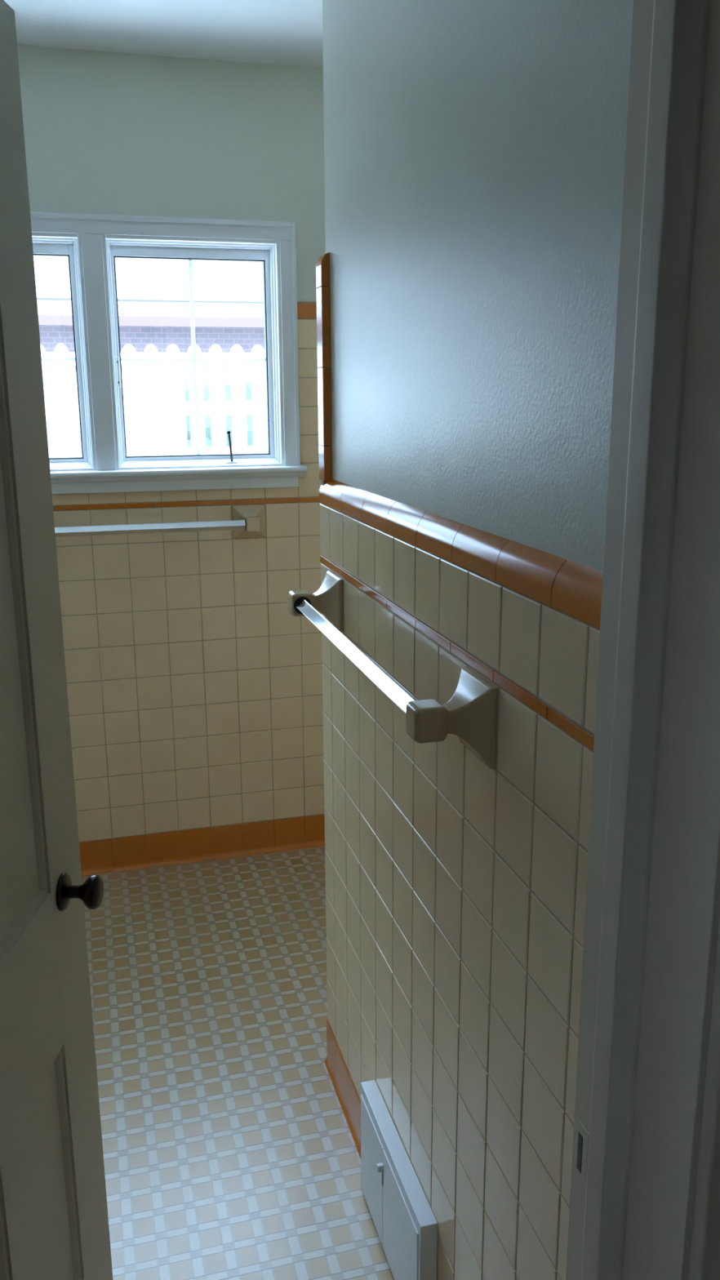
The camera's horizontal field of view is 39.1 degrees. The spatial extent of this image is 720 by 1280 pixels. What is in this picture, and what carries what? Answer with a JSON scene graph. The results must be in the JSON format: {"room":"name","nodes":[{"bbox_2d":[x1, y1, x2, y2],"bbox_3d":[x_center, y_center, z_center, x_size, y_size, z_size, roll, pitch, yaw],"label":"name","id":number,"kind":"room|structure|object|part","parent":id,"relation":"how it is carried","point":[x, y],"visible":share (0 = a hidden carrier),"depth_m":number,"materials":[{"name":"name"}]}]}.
{"room":"bathroom","nodes":[
{"label":"bathroom","id":0,"kind":"room"},
{"bbox_2d":[4,0,323,68],"bbox_3d":[0.020,-1.179,0.688,2.750,0.100,5.020,-4,14,-15],"label":"ceiling","id":1,"kind":"structure","parent":0,"point":[289,33],"depth_m":2.67,"materials":[{"name":"white paint"}]},
{"bbox_2d":[17,44,325,863],"bbox_3d":[-0.611,-0.426,3.277,2.750,2.594,0.182,-4,14,-15],"label":"wall","id":2,"kind":"structure","parent":0,"point":[194,689],"depth_m":3.23,"materials":[{"name":"tile"}]},
{"bbox_2d":[31,232,96,471],"bbox_3d":[-1.080,-0.846,3.026,0.526,0.681,0.172,-4,14,-15],"label":"window","id":3,"kind":"structure","parent":2,"relation":"in","point":[44,244],"depth_m":3.03,"materials":[{"name":"white paint"}]},
{"bbox_2d":[54,504,266,538],"bbox_3d":[-0.714,-0.344,3.120,0.872,0.106,0.095,-4,14,-15],"label":"towel bar","id":4,"kind":"object","parent":2,"relation":"attached to","point":[248,521],"visible":0.62,"depth_m":3.14,"materials":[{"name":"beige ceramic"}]},
{"bbox_2d":[30,211,300,470],"bbox_3d":[-0.797,-0.889,3.087,1.205,0.733,0.186,-4,14,-15],"label":"window","id":5,"kind":"structure","parent":2,"relation":"in","point":[118,246],"depth_m":3.07,"materials":[{"name":"white paint"}]},
{"bbox_2d":[50,464,307,494],"bbox_3d":[-0.774,-0.486,3.106,1.239,0.070,0.072,-4,14,-15],"label":"window sill","id":6,"kind":"structure","parent":2,"relation":"attached to","point":[282,476],"depth_m":3.14,"materials":[{"name":"white paint"}]},
{"bbox_2d":[79,814,324,876],"bbox_3d":[-0.580,0.703,3.460,2.551,0.113,0.026,-4,14,-15],"label":"baseboard","id":7,"kind":"structure","parent":2,"relation":"attached to","point":[163,849],"depth_m":3.47,"materials":[{"name":"tile"}]},
{"bbox_2d":[81,846,394,1279],"bbox_3d":[-0.038,1.345,1.290,2.900,0.100,5.020,-4,14,-15],"label":"floor","id":8,"kind":"structure","parent":0,"point":[230,1152],"depth_m":2.37,"materials":[{"name":"tile"}]},
{"bbox_2d":[315,0,633,1279],"bbox_3d":[0.644,-0.049,1.720,1.174,2.594,1.241,-4,14,-15],"label":"wall","id":9,"kind":"structure","parent":0,"point":[467,276],"depth_m":1.35,"materials":[{"name":"tile"}]},
{"bbox_3d":[-0.058,-0.542,2.035,0.046,0.437,0.052,-4,14,-15],"label":"edge trim","id":10,"kind":"part","parent":9,"relation":"part of","materials":[{"name":"tile"}]},
{"bbox_2d":[324,1019,360,1158],"bbox_3d":[0.598,1.062,1.980,1.081,0.113,1.239,-4,14,-15],"label":"baseboard","id":11,"kind":"structure","parent":9,"relation":"attached to","point":[348,1096],"depth_m":2.26,"materials":[{"name":"tile"}]},
{"bbox_2d":[288,570,497,768],"bbox_3d":[0.008,0.013,1.657,0.095,0.106,0.872,-4,14,-15],"label":"towel bar","id":12,"kind":"object","parent":9,"relation":"attached to","point":[470,713],"visible":1,"depth_m":1.29,"materials":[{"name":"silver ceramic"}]},
{"bbox_2d":[293,596,311,613],"bbox_3d":[-0.113,-0.068,1.988,0.035,0.035,0.002,-4,14,-15],"label":"socket","id":13,"kind":"object","parent":12,"relation":"attached to","point":[297,600],"depth_m":1.98,"materials":[{"name":"black"}]},
{"bbox_2d":[360,1080,437,1279],"bbox_3d":[0.058,1.026,1.843,0.042,0.246,0.368,-4,14,-15],"label":"air vent","id":14,"kind":"object","parent":9,"relation":"in","point":[405,1222],"visible":1,"depth_m":1.80,"materials":[{"name":"white metal"}]},
{"bbox_3d":[0.037,0.961,1.847,0.012,0.013,0.010,-4,14,-15],"label":"lever","id":15,"kind":"part","parent":14,"relation":"part of","materials":[{"name":"white metal"}]},
{"bbox_3d":[0.002,0.175,0.825,2.900,2.594,0.200,-4,14,-15],"label":"wall","id":16,"kind":"structure","parent":0,"visible":0},
{"bbox_2d":[565,0,719,1279],"bbox_3d":[0.279,0.290,0.923,0.090,2.120,0.221,-4,14,-15],"label":"door frame","id":17,"kind":"structure","parent":16,"relation":"attached to","point":[652,916],"depth_m":0.85,"materials":[{"name":"beige paint"}]},
{"bbox_3d":[0.234,0.538,1.067,0.005,0.066,0.029,-4,14,-15],"label":"strike plate","id":18,"kind":"part","parent":17,"relation":"part of","materials":[{"name":"beige paint"}]},
{"bbox_3d":[-0.440,0.364,0.747,0.040,2.070,0.205,-4,14,-15],"label":"door frame","id":19,"kind":"structure","parent":0,"visible":0},
{"bbox_2d":[0,0,112,1279],"bbox_3d":[-0.464,0.268,1.184,0.153,2.023,0.721,0,14,2],"label":"door","id":20,"kind":"structure","parent":19,"relation":"attached to","point":[54,1219],"depth_m":1.37,"materials":[{"name":"beige paint"}]},
{"bbox_3d":[-0.465,0.881,1.214,0.035,0.422,0.196,0,14,2],"label":"panel","id":21,"kind":"part","parent":20,"relation":"part of","materials":[{"name":"beige paint"}]},
{"bbox_3d":[-0.462,-0.116,1.220,0.035,1.026,0.196,0,14,2],"label":"panel","id":22,"kind":"part","parent":20,"relation":"part of","materials":[{"name":"beige paint"}]},
{"bbox_3d":[-0.456,0.822,1.452,0.035,0.422,0.196,0,14,2],"label":"panel","id":23,"kind":"part","parent":20,"relation":"part of","materials":[{"name":"beige paint"}]},
{"bbox_3d":[-0.405,0.369,1.485,0.055,0.050,0.050,0,14,2],"label":"knob","id":24,"kind":"part","parent":20,"relation":"part of","materials":[{"name":"brown metal"}]},
{"label":"outside","id":25,"kind":"structure","parent":0,"visible":0},
{"bbox_3d":[-3.434,-2.168,16.338,30.000,0.150,26.580,-4,14,-15],"label":"ground","id":26,"kind":"structure","parent":25,"visible":0},
{"bbox_2d":[36,297,265,378],"bbox_3d":[-3.356,-3.127,13.825,20.000,2.915,7.090,-4,14,-15],"label":"neighbouring house","id":27,"kind":"structure","parent":26,"relation":"on","point":[161,323],"depth_m":10.94,"materials":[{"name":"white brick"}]},
{"bbox_2d":[40,343,267,457],"bbox_3d":[-0.526,-0.801,6.290,5.300,1.977,0.070,-4,14,-15],"label":"picket fence","id":28,"kind":"object","parent":26,"relation":"on","point":[156,408],"visible":0.23,"depth_m":5.95,"materials":[{"name":"white paint"}]},
{"bbox_3d":[-0.530,-1.408,6.142,5.300,0.081,0.035,-4,14,-15],"label":"rail","id":29,"kind":"part","parent":28,"relation":"part of","materials":[{"name":"white paint"}]},
{"bbox_3d":[-0.529,-1.111,6.215,5.300,0.154,0.035,-4,14,-15],"label":"rail","id":30,"kind":"part","parent":28,"relation":"part of","materials":[{"name":"white paint"}]},
{"bbox_3d":[-0.532,-1.681,6.075,5.300,0.071,0.035,-4,14,-15],"label":"rail","id":31,"kind":"part","parent":28,"relation":"part of","materials":[{"name":"white paint"}]},
{"bbox_2d":[184,365,253,447],"bbox_3d":[-0.854,-1.637,9.598,12.265,2.020,1.299,-4,14,-15],"label":"hedge","id":32,"kind":"object","parent":26,"relation":"on","point":[247,368],"visible":0.02,"depth_m":9.04,"materials":[{"name":"white"}]}
]}

